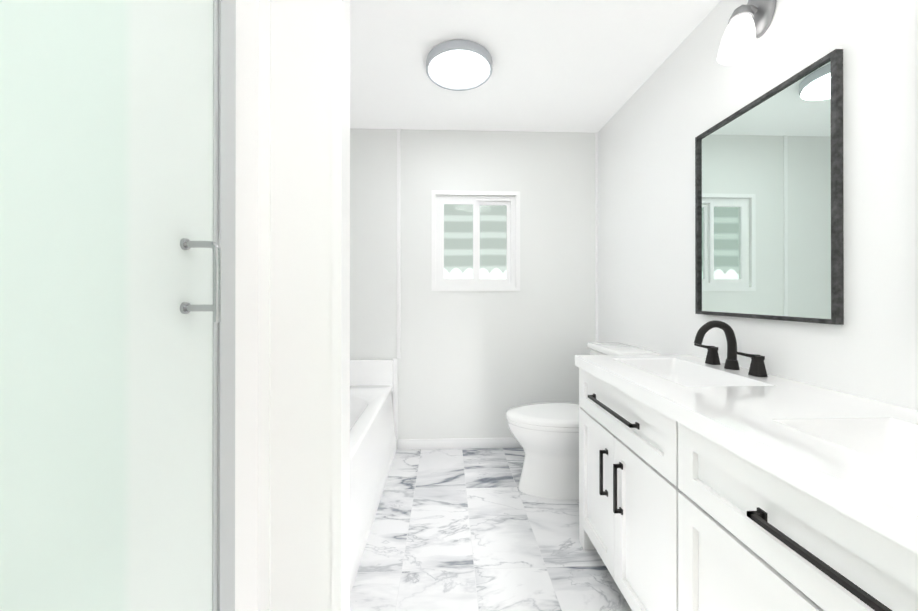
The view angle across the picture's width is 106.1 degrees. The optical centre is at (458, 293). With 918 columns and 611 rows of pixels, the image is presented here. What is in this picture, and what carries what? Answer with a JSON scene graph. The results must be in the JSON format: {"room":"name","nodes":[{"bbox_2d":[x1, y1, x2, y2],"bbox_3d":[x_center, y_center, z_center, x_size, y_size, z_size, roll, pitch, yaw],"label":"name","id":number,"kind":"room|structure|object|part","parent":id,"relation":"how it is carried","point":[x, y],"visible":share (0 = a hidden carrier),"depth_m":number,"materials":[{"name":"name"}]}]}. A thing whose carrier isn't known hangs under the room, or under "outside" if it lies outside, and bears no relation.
{"room":"bathroom","nodes":[
{"label":"bathroom","id":0,"kind":"room"},
{"bbox_2d":[235,0,258,610],"bbox_3d":[-0.594,-0.041,0.899,0.080,2.400,0.130,0,0,-2],"label":"wall","id":1,"kind":"structure","parent":0,"point":[246,344],"depth_m":0.90,"materials":[{"name":"white paint"}]},
{"bbox_2d":[217,0,235,610],"bbox_3d":[-0.560,0.089,0.806,0.042,1.979,0.055,0,0,-2],"label":"door jamb","id":2,"kind":"object","parent":1,"relation":"attached to","point":[226,244],"visible":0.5,"depth_m":0.80,"materials":[{"name":"silver painted wood"}]},
{"bbox_2d":[270,0,349,610],"bbox_3d":[-0.747,-0.040,1.006,0.823,2.400,0.095,0,0,-2],"label":"wall","id":3,"kind":"structure","parent":0,"point":[301,339],"depth_m":0.97,"materials":[{"name":"white paint"}]},
{"bbox_2d":[258,0,270,610],"bbox_3d":[-0.542,-0.040,0.962,0.030,2.400,0.008,0,0,-2],"label":"trim","id":4,"kind":"structure","parent":3,"relation":"attached to","point":[264,281],"depth_m":0.96,"materials":[{"name":"white wood"}]},
{"bbox_2d":[332,0,341,610],"bbox_3d":[-0.343,-0.040,0.971,0.026,2.400,0.005,0,0,-2],"label":"trim","id":5,"kind":"structure","parent":3,"relation":"attached to","point":[336,305],"depth_m":0.97,"materials":[{"name":"white wood"}]},
{"bbox_2d":[350,128,594,448],"bbox_3d":[-0.078,-0.037,2.654,2.280,2.400,0.100,0,0,-2],"label":"wall","id":6,"kind":"structure","parent":0,"point":[475,364],"depth_m":2.61,"materials":[{"name":"white paint"}]},
{"bbox_2d":[393,358,397,439],"bbox_3d":[-0.475,0.786,2.581,0.038,0.605,0.014,0,0,-2],"label":"trim","id":7,"kind":"structure","parent":6,"relation":"attached to","point":[395,386],"depth_m":2.57,"materials":[{"name":"white"}]},
{"bbox_2d":[397,129,400,357],"bbox_3d":[-0.452,-0.377,2.587,0.028,1.719,0.008,0,0,-2],"label":"trim","id":8,"kind":"structure","parent":6,"relation":"attached to","point":[398,243],"depth_m":2.58,"materials":[{"name":"white wood"}]},
{"bbox_2d":[398,438,521,449],"bbox_3d":[0.305,1.126,2.610,1.518,0.075,0.012,0,0,-2],"label":"baseboard","id":9,"kind":"structure","parent":6,"relation":"attached to","point":[450,443],"depth_m":2.59,"materials":[{"name":"white wood"}]},
{"bbox_2d":[432,190,519,290],"bbox_3d":[0.127,-0.399,2.646,0.670,0.755,0.083,0,0,-2],"label":"window","id":10,"kind":"structure","parent":6,"relation":"in","point":[513,284],"depth_m":2.63,"materials":[{"name":"white plastic"}]},
{"bbox_3d":[-0.003,-0.399,2.636,0.278,0.625,0.024,0,0,-2],"label":"window sash","id":11,"kind":"part","parent":10,"relation":"part of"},
{"bbox_3d":[-0.007,-0.399,2.636,0.270,0.625,0.004,0,0,-2],"label":"pane","id":12,"kind":"part","parent":10,"relation":"part of","materials":[{"name":"clear glass"}]},
{"bbox_3d":[0.266,-0.399,2.671,0.262,0.625,0.023,0,0,-2],"label":"window sash","id":13,"kind":"part","parent":10,"relation":"part of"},
{"bbox_3d":[0.262,-0.399,2.670,0.270,0.625,0.004,0,0,-2],"label":"pane","id":14,"kind":"part","parent":10,"relation":"part of","materials":[{"name":"clear glass"}]},
{"bbox_2d":[595,132,597,341],"bbox_3d":[1.053,-0.074,2.642,0.020,2.325,0.008,0,0,-2],"label":"trim","id":15,"kind":"structure","parent":6,"relation":"attached to","point":[596,236],"depth_m":2.64,"materials":[{"name":"white wood"}]},
{"bbox_2d":[350,448,631,610],"bbox_3d":[-0.011,1.189,0.818,2.480,0.060,3.770,0,0,-2],"label":"floor","id":16,"kind":"structure","parent":0,"point":[474,529],"depth_m":1.59,"materials":[{"name":"stone"}]},
{"bbox_2d":[350,359,396,592],"bbox_3d":[-0.812,0.824,1.812,0.748,0.675,1.521,0,0,-2],"label":"bathtub","id":17,"kind":"object","parent":16,"relation":"on","point":[373,443],"visible":0.1,"depth_m":1.93,"materials":[{"name":"white ceramic"}]},
{"bbox_2d":[506,342,659,499],"bbox_3d":[0.681,0.741,2.070,0.802,0.842,0.450,0,0,-2],"label":"toilet","id":18,"kind":"object","parent":16,"relation":"on","point":[546,435],"visible":0.48,"depth_m":1.97,"materials":[{"name":"white ceramic"}]},
{"bbox_3d":[0.562,0.728,2.066,0.564,0.056,0.384,0,0,-2],"label":"seat","id":19,"kind":"part","parent":18,"relation":"part of","materials":[{"name":"white ceramic"}]},
{"bbox_3d":[0.601,0.960,2.067,0.625,0.405,0.372,0,0,-2],"label":"bowl","id":20,"kind":"part","parent":18,"relation":"part of","materials":[{"name":"white ceramic"}]},
{"bbox_3d":[0.975,0.570,2.081,0.213,0.415,0.430,0,0,-2],"label":"tank","id":21,"kind":"part","parent":18,"relation":"part of","materials":[{"name":"white ceramic"}]},
{"bbox_2d":[575,362,917,610],"bbox_3d":[0.845,0.748,0.824,0.564,0.823,1.618,0,0,-2],"label":"bathroom vanity","id":22,"kind":"object","parent":16,"relation":"on","point":[703,486],"depth_m":0.83,"materials":[{"name":"white painted wood"},{"name":"white quartz"},{"name":"black metal"}]},
{"bbox_3d":[0.594,1.113,1.596,0.058,0.095,0.055,0,0,-2],"label":"leg","id":23,"kind":"part","parent":22,"relation":"part of","materials":[{"name":"white wood"}]},
{"bbox_3d":[0.578,0.797,1.447,0.019,0.528,0.329,0,0,-2],"label":"door","id":24,"kind":"part","parent":22,"relation":"part of","materials":[{"name":"white wood"}]},
{"bbox_3d":[0.559,0.690,1.335,0.029,0.178,0.018,0,0,-2],"label":"handle","id":25,"kind":"part","parent":22,"relation":"part of","materials":[{"name":"black metal"}]},
{"bbox_3d":[0.561,0.428,1.283,0.029,0.018,0.343,0,0,-2],"label":"handle","id":26,"kind":"part","parent":22,"relation":"part of","materials":[{"name":"black metal"}]},
{"bbox_3d":[0.563,0.690,1.225,0.029,0.178,0.018,0,0,-2],"label":"handle","id":27,"kind":"part","parent":22,"relation":"part of","materials":[{"name":"black metal"}]},
{"bbox_3d":[0.584,0.432,1.274,0.019,0.180,0.678,0,0,-2],"label":"drawer","id":28,"kind":"part","parent":22,"relation":"part of","materials":[{"name":"white wood"}]},
{"bbox_3d":[0.590,0.796,1.106,0.019,0.528,0.345,0,0,-2],"label":"door","id":29,"kind":"part","parent":22,"relation":"part of","materials":[{"name":"white wood"}]},
{"bbox_2d":[575,354,917,545],"bbox_3d":[0.851,0.347,0.822,0.552,0.120,1.632,0,0,-2],"label":"countertop","id":30,"kind":"structure","parent":22,"relation":"on","point":[859,452],"depth_m":0.79,"materials":[{"name":"white stone"}]},
{"bbox_2d":[613,358,773,386],"bbox_3d":[0.841,0.346,1.316,0.291,0.114,0.481,0,0,-2],"label":"basin","id":31,"kind":"object","parent":30,"relation":"in","point":[681,372],"depth_m":1.43,"materials":[{"name":"white ceramic"}]},
{"bbox_2d":[694,320,767,376],"bbox_3d":[0.984,0.194,1.314,0.170,0.186,0.247,0,0,-2],"label":"faucet","id":32,"kind":"object","parent":30,"relation":"on","point":[757,368],"visible":1,"depth_m":1.31,"materials":[{"name":"black metal"}]},
{"bbox_3d":[1.007,0.216,1.418,0.082,0.026,0.015,0,0,-2],"label":"lever","id":33,"kind":"part","parent":32,"relation":"part of","materials":[{"name":"black metal"}]},
{"bbox_3d":[0.980,0.180,1.322,0.163,0.156,0.031,0,0,-2],"label":"spout","id":34,"kind":"part","parent":32,"relation":"part of","materials":[{"name":"black metal"}]},
{"bbox_3d":[1.014,0.215,1.213,0.082,0.026,0.015,0,0,-2],"label":"lever","id":35,"kind":"part","parent":32,"relation":"part of","materials":[{"name":"black metal"}]},
{"bbox_2d":[775,418,917,474],"bbox_3d":[0.869,0.344,0.557,0.291,0.114,0.481,0,0,-2],"label":"basin","id":36,"kind":"object","parent":30,"relation":"in","point":[892,443],"depth_m":0.79,"materials":[{"name":"ceramic"}]},
{"bbox_3d":[0.614,0.795,0.472,0.019,0.528,0.908,0,0,-2],"label":"drawer","id":37,"kind":"part","parent":22,"relation":"part of","materials":[{"name":"white wood"}]},
{"bbox_3d":[0.614,0.431,0.473,0.019,0.180,0.908,0,0,-2],"label":"drawer","id":38,"kind":"part","parent":22,"relation":"part of","materials":[{"name":"white wood"}]},
{"bbox_3d":[0.591,0.433,0.457,0.029,0.018,0.460,0,0,-2],"label":"handle","id":39,"kind":"part","parent":22,"relation":"part of","materials":[{"name":"black metal"}]},
{"bbox_2d":[350,0,720,131],"bbox_3d":[-0.011,-1.281,0.823,2.480,0.080,3.770,0,0,-2],"label":"ceiling","id":40,"kind":"structure","parent":0,"point":[576,65],"depth_m":1.81,"materials":[{"name":"white paint"}]},
{"bbox_2d":[426,39,492,90],"bbox_3d":[0.001,-1.215,1.856,0.356,0.046,0.356,0,0,-2],"label":"ceiling lamp","id":41,"kind":"object","parent":40,"relation":"attached to","point":[459,65],"visible":1,"depth_m":1.83,"materials":[{"name":"grey plastic"}]},
{"bbox_2d":[429,50,489,85],"bbox_3d":[0.001,-1.211,1.856,0.328,0.008,0.328,0,0,-2],"label":"diffuser","id":42,"kind":"object","parent":41,"relation":"attached to","point":[446,67],"depth_m":1.85,"materials":[{"name":"white"}]},
{"bbox_2d":[598,0,917,410],"bbox_3d":[1.178,-0.041,0.864,0.100,2.400,3.770,0,0,-2],"label":"wall","id":43,"kind":"structure","parent":0,"point":[686,93],"depth_m":1.18,"materials":[{"name":"white paint"}]},
{"bbox_2d":[717,0,775,64],"bbox_3d":[1.035,-1.005,1.266,0.153,0.275,0.116,0,0,-2],"label":"sconce","id":44,"kind":"object","parent":43,"relation":"attached to","point":[749,23],"visible":1,"depth_m":1.25,"materials":[{"name":"white glass"}]},
{"bbox_3d":[1.015,-0.936,1.265,0.114,0.137,0.112,0,0,-2],"label":"lamp shade","id":45,"kind":"part","parent":44,"relation":"part of","materials":[{"name":"white glass"}]},
{"bbox_3d":[1.061,-1.042,1.267,0.071,0.034,0.018,0,0,-2],"label":"arm","id":46,"kind":"part","parent":44,"relation":"part of"},
{"bbox_3d":[1.099,-1.045,1.269,0.024,0.196,0.116,0,0,-2],"label":"plate","id":47,"kind":"part","parent":44,"relation":"part of","materials":[{"name":"silver metal"}]},
{"bbox_2d":[695,49,843,324],"bbox_3d":[1.099,-0.312,1.292,0.022,0.804,0.570,0,0,-2],"label":"mirror","id":48,"kind":"object","parent":43,"relation":"attached to","point":[769,241],"visible":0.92,"depth_m":1.20,"materials":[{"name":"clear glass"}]},
{"label":"outside","id":49,"kind":"structure","parent":0,"visible":0},
{"bbox_2d":[444,205,505,278],"bbox_3d":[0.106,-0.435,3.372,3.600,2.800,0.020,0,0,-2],"label":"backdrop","id":50,"kind":"structure","parent":49,"point":[467,226],"depth_m":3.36,"materials":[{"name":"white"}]},
{"bbox_3d":[-0.518,1.075,-0.104,0.050,0.004,1.761,0,0,-2],"label":"door track","id":51,"kind":"object","parent":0,"visible":0},
{"bbox_2d":[0,0,220,610],"bbox_3d":[-0.492,0.105,0.148,0.078,1.935,1.261,0,0,-2],"label":"shower door","id":52,"kind":"structure","parent":51,"relation":"on","point":[106,207],"depth_m":0.53,"materials":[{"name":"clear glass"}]},
{"bbox_2d":[180,302,189,313],"bbox_3d":[-0.539,0.028,0.682,0.006,0.024,0.024,0,0,-2],"label":"flange","id":53,"kind":"object","parent":52,"relation":"attached to","point":[182,308],"visible":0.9,"depth_m":0.68,"materials":[{"name":"silver metal"}]},
{"bbox_2d":[180,238,189,249],"bbox_3d":[-0.539,-0.098,0.682,0.006,0.024,0.024,0,0,-2],"label":"flange","id":54,"kind":"object","parent":52,"relation":"attached to","point":[182,243],"visible":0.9,"depth_m":0.68,"materials":[{"name":"silver metal"}]},
{"bbox_2d":[185,305,213,310],"bbox_3d":[-0.511,0.028,0.683,0.063,0.014,0.014,0,0,-2],"label":"post","id":55,"kind":"object","parent":52,"relation":"attached to","point":[199,307],"visible":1,"depth_m":0.68,"materials":[{"name":"silver metal"}]},
{"bbox_3d":[-0.507,-0.025,0.683,0.070,0.161,0.014,0,0,-2],"label":"handle","id":56,"kind":"part","parent":52,"relation":"part of","materials":[{"name":"silver metal"}]},
{"bbox_2d":[212,0,217,610],"bbox_3d":[-0.550,0.107,0.771,0.014,1.935,0.013,0,0,-2],"label":"shower door edge","id":57,"kind":"object","parent":52,"relation":"attached to","point":[215,349],"visible":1,"depth_m":0.77,"materials":[{"name":"silver metal"}]}
]}

